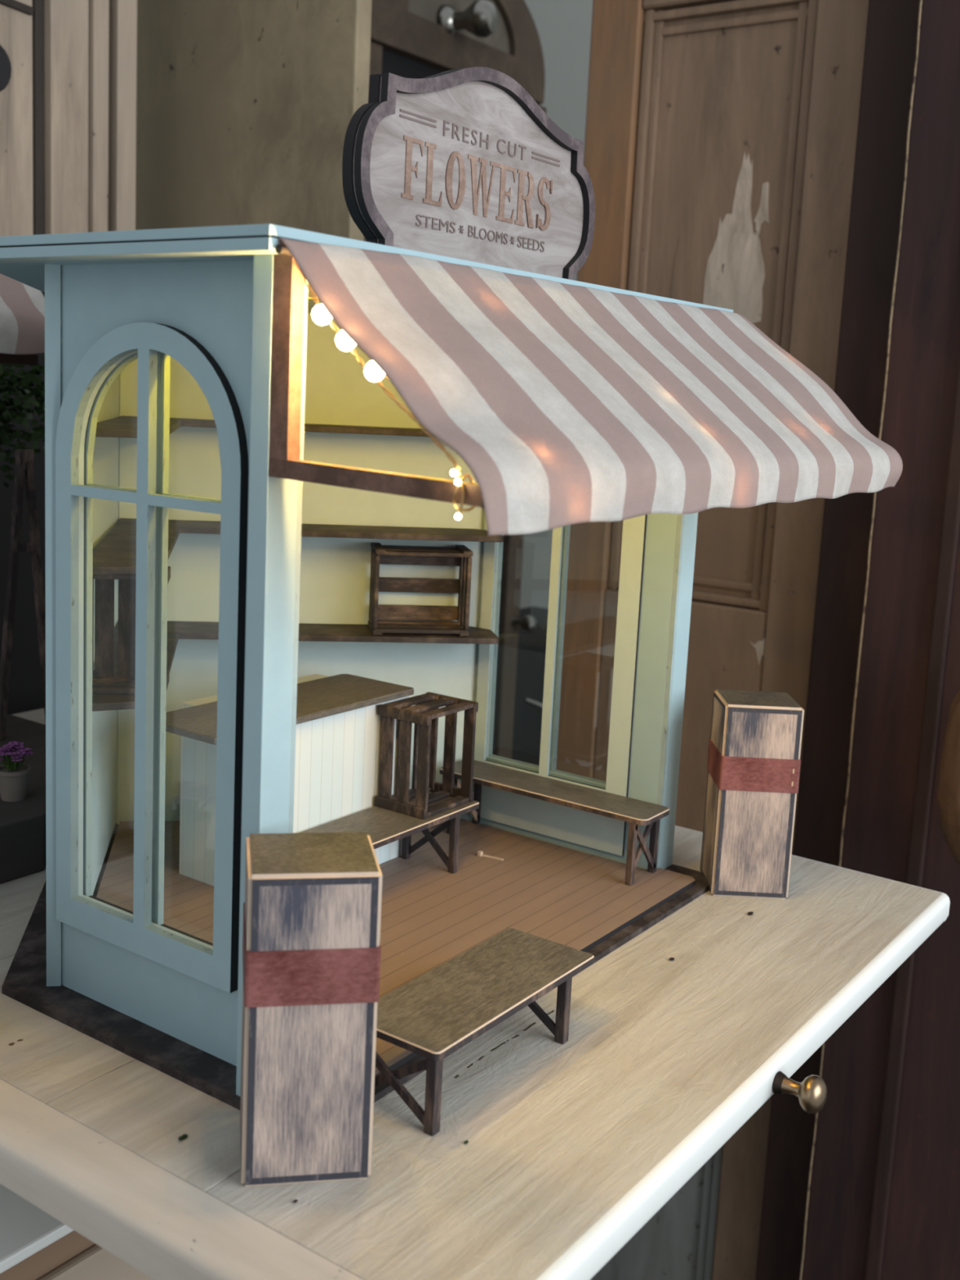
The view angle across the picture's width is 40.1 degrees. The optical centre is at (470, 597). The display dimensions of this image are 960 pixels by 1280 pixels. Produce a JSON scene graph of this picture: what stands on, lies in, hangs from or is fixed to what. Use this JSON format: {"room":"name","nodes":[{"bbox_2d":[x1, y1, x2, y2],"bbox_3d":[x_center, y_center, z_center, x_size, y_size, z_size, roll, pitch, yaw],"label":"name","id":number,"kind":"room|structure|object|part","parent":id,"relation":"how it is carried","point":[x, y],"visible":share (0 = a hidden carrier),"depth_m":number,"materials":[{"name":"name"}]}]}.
{"room":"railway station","nodes":[
{"label":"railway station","id":0,"kind":"room"},
{"bbox_2d":[520,0,592,608],"bbox_3d":[1.207,-0.605,3.114,2.950,2.450,0.050,9,11,35],"label":"wall","id":1,"kind":"structure","parent":0,"point":[563,27],"depth_m":3.67,"materials":[{"name":"grey paint"}]},
{"bbox_3d":[-0.168,0.829,1.524,3.000,0.020,4.500,9,11,35],"label":"floor","id":2,"kind":"structure","parent":0,"visible":0},
{"bbox_2d":[0,291,45,714],"bbox_3d":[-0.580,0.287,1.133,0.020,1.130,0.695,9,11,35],"label":"tree","id":3,"kind":"object","parent":2,"relation":"on","point":[25,694],"visible":0.02,"depth_m":1.26,"materials":[{"name":"green plant"}]},
{"bbox_2d":[0,0,137,236],"bbox_3d":[-0.452,-0.576,1.021,0.074,0.620,0.433,9,11,35],"label":"upper cabinet","id":4,"kind":"object","parent":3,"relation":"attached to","point":[68,68],"visible":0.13,"depth_m":1.15,"materials":[{"name":"grey wood"}]},
{"bbox_3d":[-0.365,-0.586,1.111,0.005,0.620,0.009,9,11,35],"label":"moulding","id":5,"kind":"part","parent":4,"relation":"part of","materials":[{"name":"brown wood"}]},
{"bbox_3d":[-0.347,-0.588,1.129,0.013,0.620,0.040,9,11,35],"label":"moulding","id":6,"kind":"part","parent":4,"relation":"part of","materials":[{"name":"grey wood"}]},
{"bbox_3d":[-0.328,-0.590,1.151,0.018,0.620,0.017,9,11,35],"label":"moulding","id":7,"kind":"part","parent":4,"relation":"part of","materials":[{"name":"grey wood"}]},
{"bbox_3d":[-0.311,-0.593,1.172,0.021,0.620,0.022,9,11,35],"label":"moulding","id":8,"kind":"part","parent":4,"relation":"part of","materials":[{"name":"grey wood"}]},
{"bbox_2d":[0,1183,152,1279],"bbox_3d":[-0.410,0.604,0.645,0.352,0.670,0.445,9,11,35],"label":"drawer","id":9,"kind":"object","parent":2,"relation":"on","point":[34,1245],"visible":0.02,"depth_m":0.60,"materials":[{"name":"white paint"}]},
{"bbox_3d":[-0.261,0.340,0.508,0.006,0.039,0.420,9,11,35],"label":"drawer","id":10,"kind":"part","parent":9,"relation":"part of","materials":[{"name":"grey wood"}]},
{"bbox_2d":[135,0,372,240],"bbox_3d":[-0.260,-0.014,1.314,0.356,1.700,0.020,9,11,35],"label":"cabinet","id":11,"kind":"object","parent":2,"relation":"on","point":[245,108],"visible":0.02,"depth_m":1.21,"materials":[{"name":"brown wood"}]},
{"bbox_2d":[364,0,546,759],"bbox_3d":[-0.041,-0.029,1.782,0.132,1.606,0.403,9,11,35],"label":"tall cabinet","id":12,"kind":"object","parent":2,"relation":"on","point":[410,38],"visible":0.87,"depth_m":1.70,"materials":[{"name":"brown wood"}]},
{"bbox_3d":[-0.051,0.047,1.800,0.004,1.449,0.322,9,11,35],"label":"dark door","id":13,"kind":"part","parent":12,"relation":"part of","materials":[{"name":"brown wood"}]},
{"bbox_3d":[-0.016,-0.751,1.667,0.008,0.085,0.238,9,11,35],"label":"door panel","id":14,"kind":"part","parent":12,"relation":"part of","materials":[{"name":"brown wood"}]},
{"bbox_3d":[0.001,-0.717,1.633,0.068,0.044,0.044,6,9,21],"label":"cabinet knob","id":15,"kind":"part","parent":12,"relation":"part of","materials":[{"name":"silver metal"}]},
{"bbox_3d":[0.080,0.037,1.933,0.037,0.025,0.025,9,11,35],"label":"cabinet knob","id":16,"kind":"part","parent":12,"relation":"part of","materials":[{"name":"silver metal"}]},
{"bbox_2d":[0,708,950,1279],"bbox_3d":[-0.175,0.537,0.889,0.798,0.750,0.549,9,11,35],"label":"table","id":17,"kind":"object","parent":2,"relation":"on","point":[573,1146],"visible":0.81,"depth_m":0.55,"materials":[{"name":"white paint"}]},
{"bbox_2d":[0,355,44,488],"bbox_3d":[-0.381,-0.064,1.071,0.097,0.362,0.191,11,12,41],"label":"leafy shrub","id":18,"kind":"object","parent":17,"relation":"on","point":[26,380],"visible":0.74,"depth_m":1.06,"materials":[{"name":"green plant"}]},
{"bbox_2d":[0,713,45,884],"bbox_3d":[-0.376,0.135,0.852,0.253,0.036,0.310,9,11,35],"label":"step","id":19,"kind":"structure","parent":17,"relation":"on","point":[22,823],"depth_m":0.80,"materials":[{"name":"black"}]},
{"bbox_2d":[0,741,33,801],"bbox_3d":[-0.286,0.108,0.821,0.025,0.036,0.024,9,11,35],"label":"potted flower","id":20,"kind":"object","parent":19,"relation":"on","point":[14,775],"visible":1,"depth_m":0.82,"materials":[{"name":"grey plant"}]},
{"bbox_3d":[-0.285,0.116,0.823,0.021,0.019,0.021,9,11,35],"label":"pot","id":21,"kind":"part","parent":20,"relation":"part of","materials":[{"name":"grey ceramic"}]},
{"bbox_2d":[0,273,44,365],"bbox_3d":[-0.405,-0.077,0.864,0.122,0.376,0.256,9,11,35],"label":"awning","id":22,"kind":"object","parent":19,"relation":"on","point":[22,306],"visible":0.56,"depth_m":0.90,"materials":[{"name":"fabric"}]},
{"bbox_3d":[-0.412,-0.071,0.872,0.102,0.362,0.230,9,11,35],"label":"awning frame","id":23,"kind":"part","parent":22,"relation":"part of","materials":[{"name":"black wood"}]},
{"bbox_2d":[0,448,45,741],"bbox_3d":[-0.322,-0.002,0.953,0.006,0.209,0.049,9,11,35],"label":"easel","id":24,"kind":"object","parent":19,"relation":"on","point":[24,472],"visible":0.91,"depth_m":0.94,"materials":[{"name":"brown wood"}]},
{"bbox_3d":[-0.329,0.001,0.943,0.005,0.206,0.024,9,11,35],"label":"leg","id":25,"kind":"part","parent":24,"relation":"part of","materials":[{"name":"brown wood"}]},
{"bbox_3d":[-0.315,-0.001,0.963,0.005,0.206,0.024,9,11,35],"label":"leg","id":26,"kind":"part","parent":24,"relation":"part of","materials":[{"name":"brown wood"}]},
{"bbox_2d":[178,1133,187,1140],"bbox_3d":[-0.115,0.216,0.526,0.003,0.001,0.005,9,11,35],"label":"crumb","id":27,"kind":"object","parent":17,"relation":"on","point":[184,1136],"visible":1,"depth_m":0.53,"materials":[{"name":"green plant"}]},
{"bbox_2d":[240,831,382,1186],"bbox_3d":[-0.063,0.158,0.513,0.050,0.124,0.048,1,9,-11],"label":"box","id":28,"kind":"object","parent":17,"relation":"on","point":[312,947],"visible":1,"depth_m":0.49,"materials":[{"name":"wood"}]},
{"bbox_2d":[0,223,902,1110],"bbox_3d":[-0.074,0.003,0.750,0.496,0.357,0.409,9,11,35],"label":"stall","id":29,"kind":"object","parent":17,"relation":"on","point":[201,421],"visible":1,"depth_m":0.61,"materials":[{"name":"blue wood"}]},
{"bbox_2d":[92,566,170,693],"bbox_3d":[-0.175,0.016,0.668,0.042,0.061,0.032,1,9,-10],"label":"crate","id":30,"kind":"object","parent":29,"relation":"on","point":[104,681],"visible":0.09,"depth_m":0.68,"materials":[{"name":"brown wood"}]},
{"bbox_3d":[-0.157,0.043,0.676,0.003,0.006,0.032,1,9,-10],"label":"rail","id":31,"kind":"part","parent":30,"relation":"part of","materials":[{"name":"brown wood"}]},
{"bbox_3d":[-0.154,-0.011,0.667,0.003,0.006,0.032,1,9,-10],"label":"rail","id":32,"kind":"part","parent":30,"relation":"part of","materials":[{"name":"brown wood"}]},
{"bbox_2d":[92,632,178,711],"bbox_3d":[-0.186,0.039,0.729,0.040,0.004,0.189,1,9,-10],"label":"shelf","id":33,"kind":"object","parent":29,"relation":"attached to","point":[100,702],"depth_m":0.66,"materials":[{"name":"brown wood"}]},
{"bbox_2d":[93,525,179,574],"bbox_3d":[-0.183,-0.027,0.719,0.040,0.004,0.189,1,9,-10],"label":"shelf","id":34,"kind":"object","parent":29,"relation":"attached to","point":[114,548],"depth_m":0.70,"materials":[{"name":"brown wood"}]},
{"bbox_2d":[95,417,181,438],"bbox_3d":[-0.180,-0.092,0.709,0.040,0.004,0.189,1,9,-10],"label":"shelf","id":35,"kind":"object","parent":29,"relation":"attached to","point":[105,428],"depth_m":0.66,"materials":[{"name":"brown wood"}]},
{"bbox_3d":[-0.137,0.030,0.588,0.120,0.326,0.003,9,11,35],"label":"frame","id":36,"kind":"part","parent":29,"relation":"part of","materials":[{"name":"blue paint"}]},
{"bbox_3d":[-0.133,0.029,0.580,0.144,0.344,0.003,9,11,35],"label":"wall panel","id":37,"kind":"part","parent":29,"relation":"part of","materials":[{"name":"blue paint"}]},
{"bbox_3d":[-0.081,0.039,0.531,0.010,0.344,0.017,9,11,35],"label":"corner post","id":38,"kind":"part","parent":29,"relation":"part of","materials":[{"name":"wood"}]},
{"bbox_2d":[116,415,434,436],"bbox_3d":[-0.099,-0.108,0.839,0.245,0.004,0.044,1,9,-9],"label":"shelf","id":39,"kind":"object","parent":29,"relation":"attached to","point":[187,425],"depth_m":0.85,"materials":[{"name":"brown wood"}]},
{"bbox_3d":[0.046,-0.148,0.641,0.003,0.006,0.396,9,11,35],"label":"awning rod","id":40,"kind":"part","parent":29,"relation":"part of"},
{"bbox_2d":[165,673,413,885],"bbox_3d":[-0.119,0.114,0.787,0.082,0.110,0.170,9,11,35],"label":"counter","id":41,"kind":"object","parent":29,"relation":"on","point":[338,729],"depth_m":0.78,"materials":[{"name":"white wood"}]},
{"bbox_2d":[165,673,413,745],"bbox_3d":[-0.107,0.063,0.772,0.059,0.004,0.170,9,11,35],"label":"countertop","id":42,"kind":"structure","parent":41,"relation":"on","point":[320,698],"depth_m":0.78,"materials":[{"name":"brown wood"}]},
{"bbox_2d":[115,621,498,644],"bbox_3d":[-0.105,0.022,0.859,0.245,0.004,0.044,1,9,-9],"label":"shelf","id":43,"kind":"object","parent":29,"relation":"attached to","point":[178,632],"depth_m":0.85,"materials":[{"name":"brown wood"}]},
{"bbox_2d":[115,518,504,542],"bbox_3d":[-0.102,-0.043,0.849,0.245,0.004,0.044,1,9,-9],"label":"shelf","id":44,"kind":"object","parent":29,"relation":"attached to","point":[184,530],"depth_m":0.86,"materials":[{"name":"brown wood"}]},
{"bbox_3d":[-0.094,-0.167,0.741,0.305,0.002,0.330,9,11,35],"label":"ceiling panel","id":45,"kind":"part","parent":29,"relation":"part of","materials":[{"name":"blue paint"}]},
{"bbox_3d":[-0.112,0.173,0.794,0.394,0.004,0.385,9,11,35],"label":"board","id":46,"kind":"part","parent":29,"relation":"part of","materials":[{"name":"wood"}]},
{"bbox_2d":[298,791,479,873],"bbox_3d":[-0.048,0.151,0.790,0.043,0.040,0.124,9,11,35],"label":"bench","id":47,"kind":"object","parent":29,"relation":"on","point":[384,826],"visible":0.42,"depth_m":0.79,"materials":[{"name":"brown wood"}]},
{"bbox_3d":[-0.040,0.147,0.833,0.004,0.037,0.004,9,11,35],"label":"leg","id":48,"kind":"part","parent":47,"relation":"part of","materials":[{"name":"brown wood"}]},
{"bbox_2d":[373,691,478,819],"bbox_3d":[-0.027,0.096,0.812,0.039,0.064,0.051,9,11,35],"label":"crate","id":49,"kind":"object","parent":47,"relation":"on","point":[426,712],"visible":1,"depth_m":0.80,"materials":[{"name":"brown wood"}]},
{"bbox_3d":[-0.042,0.127,0.797,0.039,0.006,0.003,9,11,35],"label":"rail","id":50,"kind":"part","parent":49,"relation":"part of","materials":[{"name":"brown wood"}]},
{"bbox_3d":[-0.040,0.070,0.788,0.039,0.006,0.003,9,11,35],"label":"rail","id":51,"kind":"part","parent":49,"relation":"part of","materials":[{"name":"brown wood"}]},
{"bbox_3d":[-0.012,0.066,0.827,0.039,0.006,0.003,9,11,35],"label":"rail","id":52,"kind":"part","parent":49,"relation":"part of","materials":[{"name":"brown wood"}]},
{"bbox_3d":[-0.014,0.122,0.836,0.039,0.006,0.003,9,11,35],"label":"rail","id":53,"kind":"part","parent":49,"relation":"part of","materials":[{"name":"brown wood"}]},
{"bbox_3d":[-0.010,0.152,0.812,0.004,0.037,0.004,9,11,35],"label":"leg","id":54,"kind":"part","parent":47,"relation":"part of","materials":[{"name":"brown wood"}]},
{"bbox_2d":[302,274,475,519],"bbox_3d":[0.067,-0.095,0.632,0.141,0.086,0.394,9,11,35],"label":"string lights","id":55,"kind":"object","parent":29,"relation":"hanging from","point":[320,315],"visible":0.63,"depth_m":0.47,"materials":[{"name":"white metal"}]},
{"bbox_3d":[-0.054,-0.103,0.479,0.008,0.008,0.007,9,11,35],"label":"bulb","id":56,"kind":"part","parent":55,"relation":"part of","materials":[{"name":"white glass"}]},
{"bbox_3d":[-0.045,-0.093,0.475,0.008,0.008,0.007,9,11,35],"label":"bulb","id":57,"kind":"part","parent":55,"relation":"part of","materials":[{"name":"white glass"}]},
{"bbox_3d":[-0.034,-0.081,0.473,0.008,0.008,0.007,9,11,35],"label":"bulb","id":58,"kind":"part","parent":55,"relation":"part of","materials":[{"name":"white glass"}]},
{"bbox_3d":[-0.006,-0.043,0.453,0.002,0.002,0.002,9,11,35],"label":"bulb","id":59,"kind":"part","parent":55,"relation":"part of","materials":[{"name":"white glass"}]},
{"bbox_3d":[-0.004,-0.028,0.456,0.002,0.002,0.002,9,11,35],"label":"bulb","id":60,"kind":"part","parent":55,"relation":"part of","materials":[{"name":"white glass"}]},
{"bbox_3d":[-0.004,-0.040,0.452,0.002,0.002,0.002,9,11,35],"label":"bulb","id":61,"kind":"part","parent":55,"relation":"part of","materials":[{"name":"white glass"}]},
{"bbox_2d":[368,542,472,636],"bbox_3d":[-0.033,-0.006,0.867,0.063,0.056,0.036,1,9,-10],"label":"crate","id":62,"kind":"object","parent":29,"relation":"on","point":[460,555],"visible":1,"depth_m":0.88,"materials":[{"name":"brown wood"}]},
{"bbox_3d":[-0.063,0.020,0.866,0.006,0.003,0.036,1,9,-10],"label":"rail","id":63,"kind":"part","parent":62,"relation":"part of","materials":[{"name":"brown wood"}]},
{"bbox_3d":[-0.060,-0.032,0.858,0.006,0.003,0.036,1,9,-10],"label":"rail","id":64,"kind":"part","parent":62,"relation":"part of","materials":[{"name":"brown wood"}]},
{"bbox_3d":[-0.007,0.021,0.876,0.006,0.003,0.036,1,9,-10],"label":"rail","id":65,"kind":"part","parent":62,"relation":"part of","materials":[{"name":"brown wood"}]},
{"bbox_3d":[-0.004,-0.031,0.868,0.006,0.003,0.036,1,9,-10],"label":"rail","id":66,"kind":"part","parent":62,"relation":"part of","materials":[{"name":"brown wood"}]},
{"bbox_2d":[342,66,595,279],"bbox_3d":[0.007,-0.213,0.666,0.011,0.101,0.204,9,11,35],"label":"roof sign","id":67,"kind":"object","parent":29,"relation":"on","point":[464,163],"visible":0.99,"depth_m":0.65,"materials":[{"name":"grey wood"}]},
{"bbox_2d":[477,850,503,860],"bbox_3d":[0.013,0.165,0.842,0.018,0.003,0.003,7,10,28],"label":"wood splinter","id":68,"kind":"object","parent":29,"relation":"on","point":[480,853],"visible":1,"depth_m":0.84,"materials":[{"name":"beige wood"}]},
{"bbox_2d":[440,760,669,885],"bbox_3d":[0.051,0.144,0.857,0.158,0.044,0.035,9,11,35],"label":"bench","id":69,"kind":"object","parent":29,"relation":"on","point":[637,812],"visible":0.78,"depth_m":0.83,"materials":[{"name":"wood"}]},
{"bbox_3d":[-0.012,0.139,0.883,0.004,0.040,0.004,9,11,35],"label":"leg","id":70,"kind":"part","parent":69,"relation":"part of","materials":[{"name":"brown wood"}]},
{"bbox_3d":[0.005,0.136,0.907,0.004,0.040,0.004,9,11,35],"label":"leg","id":71,"kind":"part","parent":69,"relation":"part of","materials":[{"name":"brown wood"}]},
{"bbox_3d":[0.052,0.125,0.853,0.158,0.004,0.035,9,11,35],"label":"seat","id":72,"kind":"part","parent":69,"relation":"part of","materials":[{"name":"brown wood"}]},
{"bbox_3d":[0.099,0.156,0.805,0.004,0.040,0.004,9,11,35],"label":"leg","id":73,"kind":"part","parent":69,"relation":"part of","materials":[{"name":"brown wood"}]},
{"bbox_3d":[0.116,0.154,0.829,0.004,0.040,0.004,9,11,35],"label":"leg","id":74,"kind":"part","parent":69,"relation":"part of","materials":[{"name":"brown wood"}]},
{"bbox_3d":[0.058,-0.002,0.858,0.120,0.326,0.002,9,11,35],"label":"frame","id":75,"kind":"part","parent":29,"relation":"part of","materials":[{"name":"blue paint"}]},
{"bbox_3d":[0.066,-0.004,0.856,0.144,0.344,0.003,9,11,35],"label":"wall panel","id":76,"kind":"part","parent":29,"relation":"part of","materials":[{"name":"blue paint"}]},
{"bbox_3d":[0.130,0.004,0.824,0.010,0.344,0.019,9,11,35],"label":"corner post","id":77,"kind":"part","parent":29,"relation":"part of","materials":[{"name":"blue wood"}]},
{"bbox_2d":[373,928,594,1136],"bbox_3d":[0.003,0.193,0.598,0.050,0.036,0.126,9,11,35],"label":"bench","id":78,"kind":"object","parent":17,"relation":"on","point":[439,1011],"visible":0.76,"depth_m":0.58,"materials":[{"name":"brown wood"}]},
{"bbox_3d":[-0.015,0.203,0.537,0.005,0.033,0.005,9,11,35],"label":"leg","id":79,"kind":"part","parent":78,"relation":"part of","materials":[{"name":"brown wood"}]},
{"bbox_3d":[0.003,0.176,0.595,0.050,0.004,0.126,9,11,35],"label":"seat","id":80,"kind":"part","parent":78,"relation":"part of","materials":[{"name":"wood"}]},
{"bbox_3d":[0.044,0.193,0.619,0.005,0.033,0.005,9,11,35],"label":"leg","id":81,"kind":"part","parent":78,"relation":"part of","materials":[{"name":"brown wood"}]},
{"bbox_2d":[700,688,804,899],"bbox_3d":[0.175,0.122,0.825,0.048,0.122,0.045,3,9,0],"label":"box","id":82,"kind":"object","parent":17,"relation":"on","point":[753,764],"visible":1,"depth_m":0.80,"materials":[{"name":"wood"}]},
{"bbox_3d":[0.152,0.227,0.606,0.024,0.017,0.017,9,11,35],"label":"drawer knob","id":83,"kind":"part","parent":17,"relation":"part of","materials":[{"name":"gold metal"}]},
{"bbox_2d":[511,606,548,765],"bbox_3d":[0.094,0.381,2.200,0.238,0.680,0.336,9,11,35],"label":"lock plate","id":84,"kind":"object","parent":2,"relation":"on","point":[531,646],"visible":0.15,"depth_m":2.03,"materials":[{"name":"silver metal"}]},
{"bbox_3d":[0.114,0.231,2.031,0.051,0.156,0.049,9,11,35],"label":"trunk handle","id":85,"kind":"part","parent":84,"relation":"part of","materials":[{"name":"silver metal"}]},
{"bbox_2d":[555,0,868,1279],"bbox_3d":[0.211,0.038,1.286,0.276,1.650,0.037,9,11,35],"label":"panelled door","id":86,"kind":"structure","parent":2,"relation":"on","point":[720,140],"depth_m":1.23,"materials":[{"name":"paint"}]},
{"bbox_3d":[0.192,0.560,1.373,0.173,0.590,0.021,9,11,35],"label":"panel","id":87,"kind":"part","parent":86,"relation":"part of","materials":[{"name":"blue paint"}]},
{"bbox_3d":[0.208,0.136,1.301,0.173,0.272,0.035,9,11,35],"label":"lock rail","id":88,"kind":"part","parent":86,"relation":"part of","materials":[{"name":"paint"}]},
{"bbox_3d":[0.246,-0.659,1.177,0.173,0.238,0.035,9,11,35],"label":"rail","id":89,"kind":"part","parent":86,"relation":"part of","materials":[{"name":"paint"}]},
{"bbox_3d":[0.183,0.562,1.361,0.170,0.590,0.011,9,11,35],"label":"panel moulding","id":90,"kind":"part","parent":86,"relation":"part of","materials":[{"name":"blue paint"}]},
{"bbox_3d":[0.223,-0.269,1.232,0.173,0.550,0.011,9,11,35],"label":"panel moulding","id":91,"kind":"part","parent":86,"relation":"part of","materials":[{"name":"paint"}]},
{"bbox_3d":[0.230,-0.271,1.242,0.173,0.550,0.016,9,11,35],"label":"panel","id":92,"kind":"part","parent":86,"relation":"part of","materials":[{"name":"paint"}]},
{"bbox_2d":[755,0,959,1279],"bbox_3d":[0.408,0.042,1.094,0.256,1.720,0.058,9,11,35],"label":"door","id":93,"kind":"structure","parent":2,"relation":"on","point":[865,1185],"depth_m":1.11,"materials":[{"name":"brown wood"}]},
{"bbox_2d":[937,689,959,864],"bbox_3d":[0.397,0.132,1.018,0.064,0.171,0.052,9,11,35],"label":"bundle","id":94,"kind":"object","parent":93,"relation":"hanging from","point":[948,788],"visible":1,"depth_m":1.02,"materials":[{"name":"brown"}]}
]}

